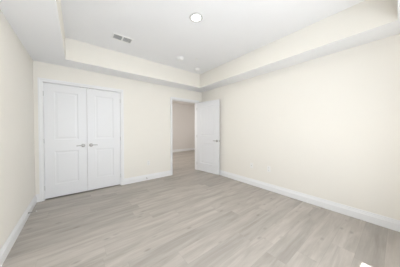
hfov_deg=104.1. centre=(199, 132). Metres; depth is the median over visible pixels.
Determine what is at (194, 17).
recessed light
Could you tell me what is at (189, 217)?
floor
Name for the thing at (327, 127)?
wall
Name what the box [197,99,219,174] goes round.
door
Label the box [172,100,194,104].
ceiling
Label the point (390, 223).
baseboard
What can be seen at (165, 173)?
baseboard
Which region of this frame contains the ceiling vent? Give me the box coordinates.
[111,33,133,43]
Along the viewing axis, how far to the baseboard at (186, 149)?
9.14 m
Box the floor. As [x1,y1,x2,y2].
[1,150,399,266]
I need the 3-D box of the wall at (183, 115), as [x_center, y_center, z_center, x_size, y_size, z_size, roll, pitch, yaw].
[-1.845,-0.388,8.511,5.390,3.000,0.120,-1,1,-38]
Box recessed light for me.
[189,12,202,21]
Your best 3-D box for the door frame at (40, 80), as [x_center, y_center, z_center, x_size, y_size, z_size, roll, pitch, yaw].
[-2.311,0.125,3.179,1.355,2.161,0.156,-1,1,-38]
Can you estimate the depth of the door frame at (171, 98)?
4.44 m
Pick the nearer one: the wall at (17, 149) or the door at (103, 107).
the wall at (17, 149)
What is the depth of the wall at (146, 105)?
3.75 m
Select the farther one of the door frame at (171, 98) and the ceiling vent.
the door frame at (171, 98)
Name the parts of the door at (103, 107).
panel, panel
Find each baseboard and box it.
[0,195,36,266]
[36,170,170,201]
[173,148,194,151]
[219,170,399,231]
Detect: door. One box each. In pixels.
[43,82,87,198]
[87,88,120,190]
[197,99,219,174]
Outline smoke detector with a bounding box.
[176,56,183,60]
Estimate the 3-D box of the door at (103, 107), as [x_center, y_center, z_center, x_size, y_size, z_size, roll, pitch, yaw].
[-2.026,0.142,3.326,0.611,2.074,0.090,-1,1,-38]
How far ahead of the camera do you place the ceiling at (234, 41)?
2.29 m
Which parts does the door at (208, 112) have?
panel, panel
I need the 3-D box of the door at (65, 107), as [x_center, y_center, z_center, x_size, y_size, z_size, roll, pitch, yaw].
[-2.514,0.149,2.940,0.624,2.074,0.090,-1,1,-38]
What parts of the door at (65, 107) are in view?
panel, panel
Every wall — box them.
[0,10,34,248]
[33,61,201,194]
[172,103,194,149]
[202,34,399,219]
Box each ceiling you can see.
[0,0,399,91]
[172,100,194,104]
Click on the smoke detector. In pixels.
(179, 58)
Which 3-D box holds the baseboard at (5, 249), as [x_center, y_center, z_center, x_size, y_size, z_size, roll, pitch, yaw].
[-1.515,1.175,1.022,0.017,0.138,4.248,-1,1,-38]
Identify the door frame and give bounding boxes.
[37,77,123,201]
[170,97,198,174]

